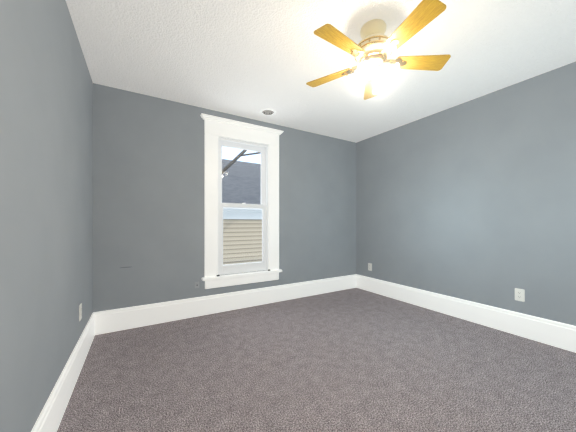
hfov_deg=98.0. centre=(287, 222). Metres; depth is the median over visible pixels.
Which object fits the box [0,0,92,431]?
wall
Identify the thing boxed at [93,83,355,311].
wall
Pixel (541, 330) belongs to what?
baseboard
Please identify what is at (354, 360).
floor
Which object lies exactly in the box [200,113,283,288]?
window
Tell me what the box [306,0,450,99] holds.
ceiling fan
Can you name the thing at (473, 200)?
wall
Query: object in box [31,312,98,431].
baseboard
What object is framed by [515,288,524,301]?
electrical outlet
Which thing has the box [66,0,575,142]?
ceiling
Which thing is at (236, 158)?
branch
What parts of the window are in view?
sash glass, window sash upper, sash glass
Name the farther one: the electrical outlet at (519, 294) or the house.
the house
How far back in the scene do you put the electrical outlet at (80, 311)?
1.86 m
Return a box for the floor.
[57,288,575,431]
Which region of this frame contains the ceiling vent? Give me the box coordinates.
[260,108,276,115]
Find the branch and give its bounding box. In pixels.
[222,150,260,173]
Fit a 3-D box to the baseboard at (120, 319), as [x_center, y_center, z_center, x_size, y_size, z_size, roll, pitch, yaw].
[-0.358,0.959,3.266,3.420,0.215,0.018,0,0,-31]
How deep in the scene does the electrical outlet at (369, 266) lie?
3.90 m
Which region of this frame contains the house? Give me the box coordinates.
[222,159,261,264]
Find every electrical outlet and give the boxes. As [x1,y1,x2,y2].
[79,303,81,320]
[368,263,371,270]
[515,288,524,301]
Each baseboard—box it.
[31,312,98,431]
[99,274,354,333]
[355,274,575,352]
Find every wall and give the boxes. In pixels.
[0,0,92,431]
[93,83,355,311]
[356,62,575,325]

